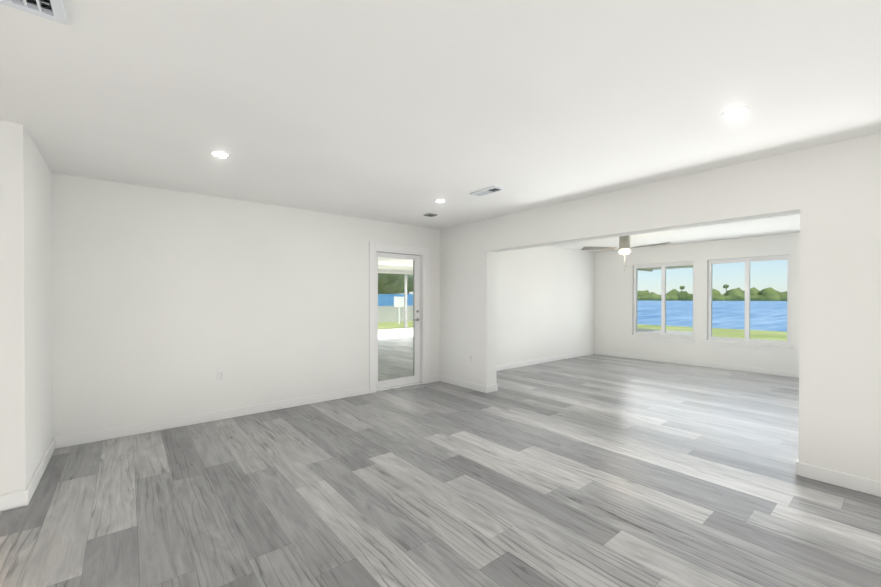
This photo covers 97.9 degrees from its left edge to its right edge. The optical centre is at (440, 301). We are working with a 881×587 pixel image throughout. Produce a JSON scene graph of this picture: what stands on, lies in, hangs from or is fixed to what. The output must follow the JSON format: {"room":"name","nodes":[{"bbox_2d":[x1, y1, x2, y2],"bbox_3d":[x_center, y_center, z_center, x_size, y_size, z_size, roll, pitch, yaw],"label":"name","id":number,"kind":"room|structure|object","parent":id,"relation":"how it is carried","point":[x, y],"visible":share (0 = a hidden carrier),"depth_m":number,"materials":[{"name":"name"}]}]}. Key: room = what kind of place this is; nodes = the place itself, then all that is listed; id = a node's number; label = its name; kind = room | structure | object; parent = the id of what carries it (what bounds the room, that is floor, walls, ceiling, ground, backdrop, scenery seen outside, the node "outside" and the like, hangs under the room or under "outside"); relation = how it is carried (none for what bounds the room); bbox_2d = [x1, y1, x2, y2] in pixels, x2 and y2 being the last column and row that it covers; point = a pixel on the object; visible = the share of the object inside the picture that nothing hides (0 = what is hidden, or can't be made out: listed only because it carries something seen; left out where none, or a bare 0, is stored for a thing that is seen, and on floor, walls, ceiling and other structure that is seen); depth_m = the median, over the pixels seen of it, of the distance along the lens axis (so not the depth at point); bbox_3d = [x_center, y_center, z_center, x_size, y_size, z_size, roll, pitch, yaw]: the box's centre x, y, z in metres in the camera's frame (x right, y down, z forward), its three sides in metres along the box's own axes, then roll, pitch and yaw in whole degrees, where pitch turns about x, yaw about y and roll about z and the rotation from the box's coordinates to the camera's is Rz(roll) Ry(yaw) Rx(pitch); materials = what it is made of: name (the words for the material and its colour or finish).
{"room":"empty living room","nodes":[
{"label":"empty living room","id":0,"kind":"room"},
{"bbox_2d":[0,120,52,494],"bbox_3d":[-5.006,0.074,5.198,0.150,2.440,7.200,0,0,-39],"label":"wall","id":1,"kind":"structure","parent":0,"point":[26,388],"depth_m":2.46,"materials":[{"name":"paint"}]},
{"bbox_2d":[0,437,54,511],"bbox_3d":[-5.001,1.244,5.200,0.178,0.100,7.214,0,0,-39],"label":"baseboard","id":2,"kind":"structure","parent":1,"relation":"attached to","point":[9,501],"depth_m":2.47,"materials":[{"name":"white paint"}]},
{"bbox_2d":[51,173,594,437],"bbox_3d":[0.096,0.066,6.401,9.570,2.440,0.200,0,0,-39],"label":"wall","id":3,"kind":"structure","parent":0,"point":[167,304],"depth_m":4.24,"materials":[{"name":"paint"}]},
{"bbox_2d":[217,370,224,380],"bbox_3d":[-2.411,0.821,4.219,0.072,0.115,0.010,0,0,-39],"label":"outlet","id":4,"kind":"object","parent":3,"relation":"attached to","point":[220,375],"visible":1,"depth_m":4.22,"materials":[{"name":"white plastic"}]},
{"bbox_2d":[55,350,594,448],"bbox_3d":[0.144,1.237,6.310,9.192,0.100,0.014,0,0,-39],"label":"baseboard","id":5,"kind":"structure","parent":3,"relation":"attached to","point":[94,436],"depth_m":4.23,"materials":[{"name":"white paint"}]},
{"bbox_2d":[378,259,413,379],"bbox_3d":[-0.665,0.258,5.769,0.660,1.815,0.008,0,0,-39],"label":"door","id":6,"kind":"structure","parent":3,"relation":"in","point":[398,319],"depth_m":5.80,"materials":[{"name":"clear glass"}]},
{"bbox_2d":[369,242,429,392],"bbox_3d":[-0.650,0.228,5.782,1.060,2.125,0.216,0,0,-39],"label":"door frame","id":7,"kind":"structure","parent":3,"relation":"attached to","point":[373,246],"depth_m":5.92,"materials":[{"name":"white paint"}]},
{"bbox_2d":[0,337,880,586],"bbox_3d":[0.158,1.353,5.362,10.800,0.120,13.900,0,0,-39],"label":"floor","id":8,"kind":"structure","parent":0,"point":[595,470],"depth_m":2.58,"materials":[{"name":"grey wood"}]},
{"bbox_2d":[0,0,880,266],"bbox_3d":[0.158,-1.207,5.345,10.800,0.120,13.900,0,0,-39],"label":"ceiling","id":9,"kind":"structure","parent":0,"point":[407,112],"depth_m":2.10,"materials":[{"name":"paint"}]},
{"bbox_2d":[0,0,67,25],"bbox_3d":[-1.532,-1.107,1.087,0.630,0.032,0.630,0,0,-39],"label":"ceiling vent","id":10,"kind":"object","parent":9,"relation":"in","point":[54,10],"visible":1,"depth_m":1.45,"materials":[{"name":"white metal"}]},
{"bbox_2d":[210,151,229,157],"bbox_3d":[-1.694,-1.127,2.951,0.132,0.008,0.132,0,0,-39],"label":"recessed light","id":11,"kind":"object","parent":9,"relation":"in","point":[219,154],"visible":1,"depth_m":2.95,"materials":[{"name":"white paint"}]},
{"bbox_2d":[424,213,436,216],"bbox_3d":[-0.132,-1.138,5.069,0.130,0.014,0.130,0,0,-39],"label":"ceiling vent","id":12,"kind":"object","parent":9,"relation":"in","point":[430,215],"visible":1,"depth_m":5.06,"materials":[{"name":"grey metal"}]},
{"bbox_2d":[434,199,445,202],"bbox_3d":[-0.004,-1.137,4.360,0.132,0.008,0.132,0,0,-39],"label":"recessed light","id":13,"kind":"object","parent":9,"relation":"in","point":[439,201],"visible":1,"depth_m":4.37,"materials":[{"name":"white paint"}]},
{"bbox_2d":[470,186,504,196],"bbox_3d":[0.481,-1.131,3.956,0.150,0.014,0.360,0,0,-39],"label":"ceiling vent","id":14,"kind":"object","parent":9,"relation":"in","point":[487,191],"visible":1,"depth_m":3.94,"materials":[{"name":"white metal"}]},
{"bbox_2d":[581,235,670,270],"bbox_3d":[3.312,-0.841,6.615,1.337,0.630,1.252,0,0,-39],"label":"ceiling fan","id":15,"kind":"object","parent":9,"relation":"hanging from","point":[624,245],"visible":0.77,"depth_m":6.62,"materials":[{"name":"silver metal"}]},
{"bbox_2d":[721,106,748,117],"bbox_3d":[1.750,-1.123,2.280,0.132,0.008,0.132,0,0,-39],"label":"recessed light","id":16,"kind":"object","parent":9,"relation":"in","point":[734,112],"visible":1,"depth_m":2.28,"materials":[{"name":"white paint"}]},
{"bbox_2d":[440,133,880,481],"bbox_3d":[2.513,0.087,3.275,0.210,2.440,7.700,0,0,-39],"label":"wall","id":17,"kind":"structure","parent":0,"point":[830,194],"depth_m":2.86,"materials":[{"name":"paint"}]},
{"bbox_2d":[440,375,880,496],"bbox_3d":[2.449,1.256,3.360,0.238,0.100,7.500,0,0,-39],"label":"baseboard","id":18,"kind":"structure","parent":17,"relation":"attached to","point":[856,483],"depth_m":2.77,"materials":[{"name":"white paint"}]},
{"bbox_2d":[595,232,799,371],"bbox_3d":[6.160,0.066,6.389,0.200,2.440,7.900,0,0,-39],"label":"wall","id":19,"kind":"structure","parent":0,"point":[614,305],"depth_m":7.59,"materials":[{"name":"paint"}]},
{"bbox_2d":[630,335,695,342],"bbox_3d":[4.665,0.790,8.091,0.105,0.079,1.280,0,0,-39],"label":"window sill","id":20,"kind":"structure","parent":19,"relation":"attached to","point":[673,339],"depth_m":8.02,"materials":[{"name":"white paint"}]},
{"bbox_2d":[634,261,693,338],"bbox_3d":[4.736,-0.026,8.144,0.080,1.560,1.200,0,0,-39],"label":"window","id":21,"kind":"structure","parent":19,"relation":"in","point":[663,266],"depth_m":8.13,"materials":[{"name":"white plastic"}]},
{"bbox_2d":[637,266,692,333],"bbox_3d":[4.735,-0.026,8.143,0.006,1.470,1.110,0,0,-39],"label":"window panel","id":22,"kind":"object","parent":21,"relation":"attached to","point":[667,301],"visible":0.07,"depth_m":8.09,"materials":[{"name":"clear glass"}]},
{"bbox_2d":[595,350,798,377],"bbox_3d":[6.077,1.236,6.329,0.014,0.100,7.500,0,0,-39],"label":"baseboard","id":23,"kind":"structure","parent":19,"relation":"attached to","point":[723,366],"depth_m":7.45,"materials":[{"name":"white paint"}]},
{"bbox_2d":[704,340,792,350],"bbox_3d":[5.564,0.797,6.992,0.105,0.079,1.280,0,0,-39],"label":"window sill","id":24,"kind":"structure","parent":19,"relation":"attached to","point":[754,345],"depth_m":6.91,"materials":[{"name":"white paint"}]},
{"bbox_2d":[708,255,789,345],"bbox_3d":[5.636,-0.018,7.045,0.080,1.560,1.200,0,0,-39],"label":"window","id":25,"kind":"structure","parent":19,"relation":"in","point":[746,338],"depth_m":7.02,"materials":[{"name":"white plastic"}]},
{"bbox_2d":[712,261,787,339],"bbox_3d":[5.634,-0.018,7.044,0.006,1.470,1.110,0,0,-39],"label":"window panel","id":26,"kind":"object","parent":25,"relation":"attached to","point":[752,301],"visible":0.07,"depth_m":6.97,"materials":[{"name":"clear glass"}]},
{"label":"outside","id":27,"kind":"structure","parent":0,"visible":0},
{"bbox_2d":[378,328,692,338],"bbox_3d":[-0.884,1.409,12.005,22.000,0.280,9.700,0,0,-39],"label":"patio slab","id":28,"kind":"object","parent":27,"point":[382,333],"depth_m":15.30,"materials":[{"name":"white concrete"}]},
{"bbox_2d":[404,274,406,328],"bbox_3d":[-1.579,0.002,17.423,0.180,2.460,0.180,0,0,-39],"label":"post","id":29,"kind":"object","parent":28,"relation":"on","point":[405,300],"depth_m":17.32,"materials":[{"name":"silver metal"}]},
{"bbox_2d":[378,265,692,274],"bbox_3d":[-0.979,-1.322,12.103,22.000,0.260,10.000,0,0,-39],"label":"carport roof","id":30,"kind":"structure","parent":29,"relation":"on","point":[381,268],"depth_m":16.16,"materials":[{"name":"grey"}]},
{"bbox_2d":[378,300,786,340],"bbox_3d":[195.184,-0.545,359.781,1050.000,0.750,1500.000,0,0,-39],"label":"lawn","id":31,"kind":"structure","parent":27,"point":[722,331],"depth_m":17.83,"materials":[{"name":"green plant"}]},
{"bbox_2d":[378,293,412,322],"bbox_3d":[-0.531,0.397,26.534,55.040,1.810,0.150,0,0,-39],"label":"fence","id":32,"kind":"object","parent":31,"relation":"on","point":[383,312],"depth_m":24.33,"materials":[{"name":"concrete"}]},
{"bbox_2d":[378,273,412,293],"bbox_3d":[-6.378,-4.003,29.709,10.396,10.566,10.051,0,0,-39],"label":"tree","id":33,"kind":"object","parent":31,"relation":"on","point":[386,279],"depth_m":29.39,"materials":[{"name":"green plant"}]},
{"bbox_2d":[394,297,403,323],"bbox_3d":[-2.402,0.530,22.348,0.760,1.600,0.080,0,0,-39],"label":"sign","id":34,"kind":"object","parent":31,"relation":"on","point":[399,302],"depth_m":22.34,"materials":[{"name":"white"}]},
{"bbox_2d":[401,283,412,292],"bbox_3d":[-5.192,-4.709,35.590,12.669,11.900,11.834,0,0,-39],"label":"tree","id":35,"kind":"object","parent":31,"relation":"on","point":[410,288],"depth_m":33.29,"materials":[{"name":"green plant"}]},
{"bbox_2d":[637,284,786,300],"bbox_3d":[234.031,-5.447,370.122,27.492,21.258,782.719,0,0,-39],"label":"treeline","id":36,"kind":"object","parent":31,"relation":"on","point":[736,293],"depth_m":334.33,"materials":[{"name":"green plant"}]},
{"bbox_2d":[637,300,786,331],"bbox_3d":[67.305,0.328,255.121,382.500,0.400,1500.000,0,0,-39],"label":"lake water","id":37,"kind":"structure","parent":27,"point":[738,323],"depth_m":44.37,"materials":[{"name":"blue liquid"}]}
]}

